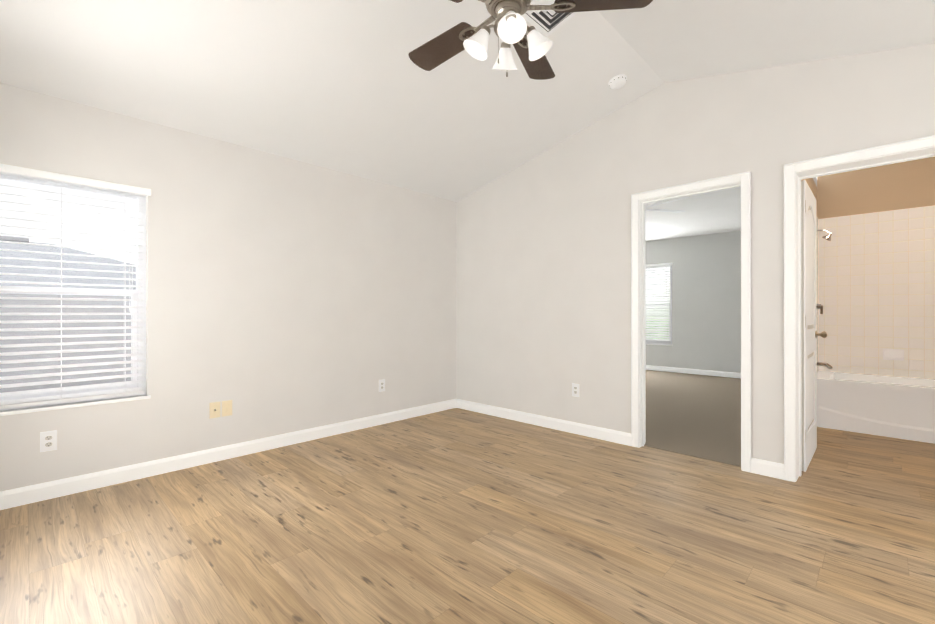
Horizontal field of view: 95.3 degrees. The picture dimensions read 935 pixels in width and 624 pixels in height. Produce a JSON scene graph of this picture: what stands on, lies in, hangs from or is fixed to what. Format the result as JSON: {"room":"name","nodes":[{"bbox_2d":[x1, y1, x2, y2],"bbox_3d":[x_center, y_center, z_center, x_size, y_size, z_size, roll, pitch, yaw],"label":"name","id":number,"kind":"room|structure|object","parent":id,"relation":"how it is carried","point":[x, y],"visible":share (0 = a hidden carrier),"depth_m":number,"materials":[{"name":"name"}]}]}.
{"room":"empty bedroom","nodes":[
{"label":"empty bedroom","id":0,"kind":"room"},
{"bbox_2d":[0,83,455,491],"bbox_3d":[-1.614,-0.099,3.587,0.140,2.440,4.370,0,0,44],"label":"wall","id":1,"kind":"structure","parent":0,"point":[284,295],"depth_m":3.35,"materials":[{"name":"beige paint"}]},
{"bbox_2d":[40,430,56,451],"bbox_3d":[-2.509,0.774,2.552,0.007,0.117,0.072,0,0,44],"label":"outlet","id":2,"kind":"object","parent":1,"relation":"attached to","point":[48,440],"visible":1,"depth_m":2.55,"materials":[{"name":"white plastic"}]},
{"bbox_2d":[0,164,150,415],"bbox_3d":[-2.509,-0.125,2.630,0.173,1.424,0.880,0,0,44],"label":"window","id":3,"kind":"structure","parent":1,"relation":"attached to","point":[61,395],"depth_m":2.67,"materials":[{"name":"plastic"}]},
{"bbox_2d":[209,400,231,418],"bbox_3d":[-1.860,0.735,3.219,0.016,0.117,0.154,0,0,44],"label":"jack","id":4,"kind":"object","parent":1,"relation":"attached to","point":[214,409],"visible":1,"depth_m":3.21,"materials":[{"name":"beige plastic"}]},
{"bbox_2d":[0,399,455,509],"bbox_3d":[-1.548,1.071,3.542,0.014,0.100,4.100,0,0,44],"label":"baseboard","id":5,"kind":"structure","parent":1,"relation":"attached to","point":[16,497],"depth_m":3.06,"materials":[{"name":"white paint"}]},
{"bbox_2d":[379,379,384,391],"bbox_3d":[-0.857,0.737,4.265,0.007,0.117,0.072,0,0,44],"label":"outlet","id":6,"kind":"object","parent":1,"relation":"attached to","point":[381,385],"visible":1,"depth_m":4.26,"materials":[{"name":"white plastic"}]},
{"bbox_2d":[0,408,934,623],"bbox_3d":[1.044,1.169,2.840,4.960,0.100,6.990,0,0,44],"label":"floor","id":7,"kind":"structure","parent":0,"point":[456,516],"depth_m":2.11,"materials":[{"name":"brown wood"}]},
{"bbox_2d":[817,371,934,443],"bbox_3d":[4.187,0.886,3.952,1.492,0.470,0.758,0,0,44],"label":"bathtub","id":8,"kind":"object","parent":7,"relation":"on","point":[893,406],"visible":0.92,"depth_m":3.91,"materials":[{"name":"white ceramic"}]},
{"bbox_2d":[0,0,934,201],"bbox_3d":[0.134,-1.602,1.902,4.960,0.653,4.370,0,0,44],"label":"ceiling","id":9,"kind":"structure","parent":0,"point":[348,87],"depth_m":2.70,"materials":[{"name":"white paint"}]},
{"bbox_2d":[408,0,652,79],"bbox_3d":[0.151,-1.468,1.984,1.200,0.733,1.242,0,0,44],"label":"fan","id":10,"kind":"object","parent":9,"relation":"hanging from","point":[532,46],"visible":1,"depth_m":1.98,"materials":[{"name":"brown wood"}]},
{"bbox_2d":[522,0,576,36],"bbox_3d":[0.506,-1.788,2.510,0.290,0.074,0.296,0,0,44],"label":"ceiling vent","id":11,"kind":"object","parent":9,"relation":"in","point":[546,23],"visible":0.46,"depth_m":2.57,"materials":[{"name":"metal"}]},
{"bbox_2d":[608,75,626,88],"bbox_3d":[1.154,-1.763,3.275,0.134,0.057,0.136,0,0,44],"label":"smoke detector","id":12,"kind":"object","parent":9,"relation":"attached to","point":[617,81],"visible":1,"depth_m":3.24,"materials":[{"name":"white plastic"}]},
{"bbox_2d":[644,370,740,466],"bbox_3d":[2.462,1.169,6.002,3.809,0.112,4.890,0,0,44],"label":"floor","id":13,"kind":"structure","parent":0,"point":[695,415],"depth_m":4.57,"materials":[{"name":"beige carpet"}]},
{"bbox_2d":[645,231,740,372],"bbox_3d":[4.082,-0.132,7.755,3.710,2.520,0.120,0,0,44],"label":"wall","id":14,"kind":"structure","parent":0,"point":[706,301],"depth_m":7.58,"materials":[{"name":"paint"}]},
{"bbox_2d":[645,263,672,345],"bbox_3d":[3.499,-0.145,8.288,0.960,1.544,0.153,0,0,44],"label":"window blinds","id":15,"kind":"object","parent":14,"relation":"attached to","point":[667,340],"visible":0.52,"depth_m":8.12,"materials":[{"name":"plastic"}]},
{"bbox_2d":[646,365,740,377],"bbox_3d":[4.079,1.078,7.663,3.510,0.100,0.014,0,0,44],"label":"baseboard","id":16,"kind":"structure","parent":14,"relation":"attached to","point":[648,367],"depth_m":7.64,"materials":[{"name":"white paint"}]},
{"bbox_2d":[456,43,934,463],"bbox_3d":[1.610,-0.363,3.429,4.720,2.966,0.120,0,0,44],"label":"wall","id":17,"kind":"structure","parent":0,"point":[543,281],"depth_m":3.63,"materials":[{"name":"beige paint"}]},
{"bbox_2d":[456,399,630,445],"bbox_3d":[0.635,1.072,4.274,2.059,0.100,0.014,0,0,44],"label":"baseboard","id":18,"kind":"structure","parent":17,"relation":"attached to","point":[619,437],"depth_m":4.11,"materials":[{"name":"white paint"}]},
{"bbox_2d":[572,383,578,396],"bbox_3d":[0.997,0.721,3.930,0.072,0.117,0.007,0,0,44],"label":"outlet","id":19,"kind":"object","parent":17,"relation":"attached to","point":[575,389],"visible":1,"depth_m":3.93,"materials":[{"name":"white plastic"}]},
{"bbox_2d":[631,171,750,472],"bbox_3d":[1.725,0.070,3.317,0.842,2.101,0.164,0,0,44],"label":"door frame","id":20,"kind":"structure","parent":17,"relation":"attached to","point":[744,178],"depth_m":3.37,"materials":[{"name":"white paint"}]},
{"bbox_2d":[756,459,771,472],"bbox_3d":[3.735,1.073,4.732,0.014,0.100,4.710,0,0,44],"label":"baseboard","id":21,"kind":"structure","parent":17,"relation":"attached to","point":[762,466],"depth_m":2.92,"materials":[{"name":"white paint"}]},
{"bbox_2d":[780,464,783,472],"bbox_3d":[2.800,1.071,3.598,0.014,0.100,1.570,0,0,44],"label":"baseboard","id":22,"kind":"structure","parent":17,"relation":"attached to","point":[781,465],"depth_m":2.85,"materials":[{"name":"white paint"}]},
{"bbox_2d":[784,135,934,481],"bbox_3d":[2.503,0.069,2.626,0.862,2.101,0.249,0,0,44],"label":"door frame","id":23,"kind":"structure","parent":17,"relation":"attached to","point":[790,169],"depth_m":2.81,"materials":[{"name":"white paint"}]},
{"bbox_2d":[645,177,816,240],"bbox_3d":[2.483,-1.425,6.028,3.810,0.100,4.830,0,0,44],"label":"ceiling","id":24,"kind":"structure","parent":0,"point":[712,212],"depth_m":6.13,"materials":[{"name":"white paint"}]},
{"bbox_2d":[645,196,690,211],"bbox_3d":[1.915,-1.134,4.812,1.154,0.498,1.129,0,0,44],"label":"fan","id":25,"kind":"object","parent":24,"relation":"hanging from","point":[671,200],"visible":0.17,"depth_m":4.68,"materials":[{"name":"white"}]},
{"bbox_2d":[801,178,816,215],"bbox_3d":[3.818,-0.137,4.738,0.100,2.520,4.830,0,0,44],"label":"wall","id":26,"kind":"structure","parent":0,"point":[811,184],"depth_m":4.43,"materials":[{"name":"paint"}]},
{"bbox_2d":[801,180,826,471],"bbox_3d":[2.584,0.096,3.229,0.179,2.028,0.743,0,0,44],"label":"door leaf","id":27,"kind":"structure","parent":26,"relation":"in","point":[809,334],"depth_m":3.11,"materials":[{"name":"paint"}]},
{"bbox_2d":[816,216,819,371],"bbox_3d":[3.628,-0.188,4.462,0.011,1.700,0.810,0,0,44],"label":"tiled wall","id":28,"kind":"structure","parent":26,"relation":"attached to","point":[817,220],"depth_m":4.74,"materials":[{"name":"tile"}]},
{"bbox_2d":[816,229,832,368],"bbox_3d":[3.703,-0.146,4.428,0.144,1.474,0.170,0,0,44],"label":"shower fixture","id":29,"kind":"object","parent":28,"relation":"attached to","point":[820,306],"visible":0.85,"depth_m":4.42,"materials":[{"name":"silver metal"}]},
{"bbox_2d":[817,157,934,218],"bbox_3d":[4.545,-0.338,4.238,1.640,2.920,0.120,0,0,44],"label":"wall","id":30,"kind":"structure","parent":0,"point":[902,185],"depth_m":4.42,"materials":[{"name":"beige paint"}]},
{"bbox_2d":[820,205,934,378],"bbox_3d":[4.457,-0.188,4.233,1.522,1.700,0.011,0,0,44],"label":"tiled wall","id":31,"kind":"structure","parent":30,"relation":"attached to","point":[875,284],"depth_m":4.41,"materials":[{"name":"tile"}]},
{"bbox_2d":[883,349,903,359],"bbox_3d":[4.315,0.432,4.316,0.150,0.100,0.064,0,0,44],"label":"soap shelf","id":32,"kind":"object","parent":31,"relation":"attached to","point":[889,354],"visible":1,"depth_m":4.32,"materials":[{"name":"white ceramic"}]},
{"label":"outside","id":33,"kind":"structure","parent":0,"visible":0},
{"bbox_2d":[0,236,135,395],"bbox_3d":[-9.886,1.518,4.993,11.900,5.610,19.110,0,0,44],"label":"neighbor house","id":34,"kind":"structure","parent":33,"point":[45,264],"depth_m":5.65,"materials":[{"name":"white paint"}]},
{"bbox_2d":[645,177,816,338],"bbox_3d":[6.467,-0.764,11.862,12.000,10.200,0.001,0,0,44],"label":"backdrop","id":35,"kind":"structure","parent":33,"point":[658,297],"depth_m":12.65,"materials":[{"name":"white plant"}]}
]}

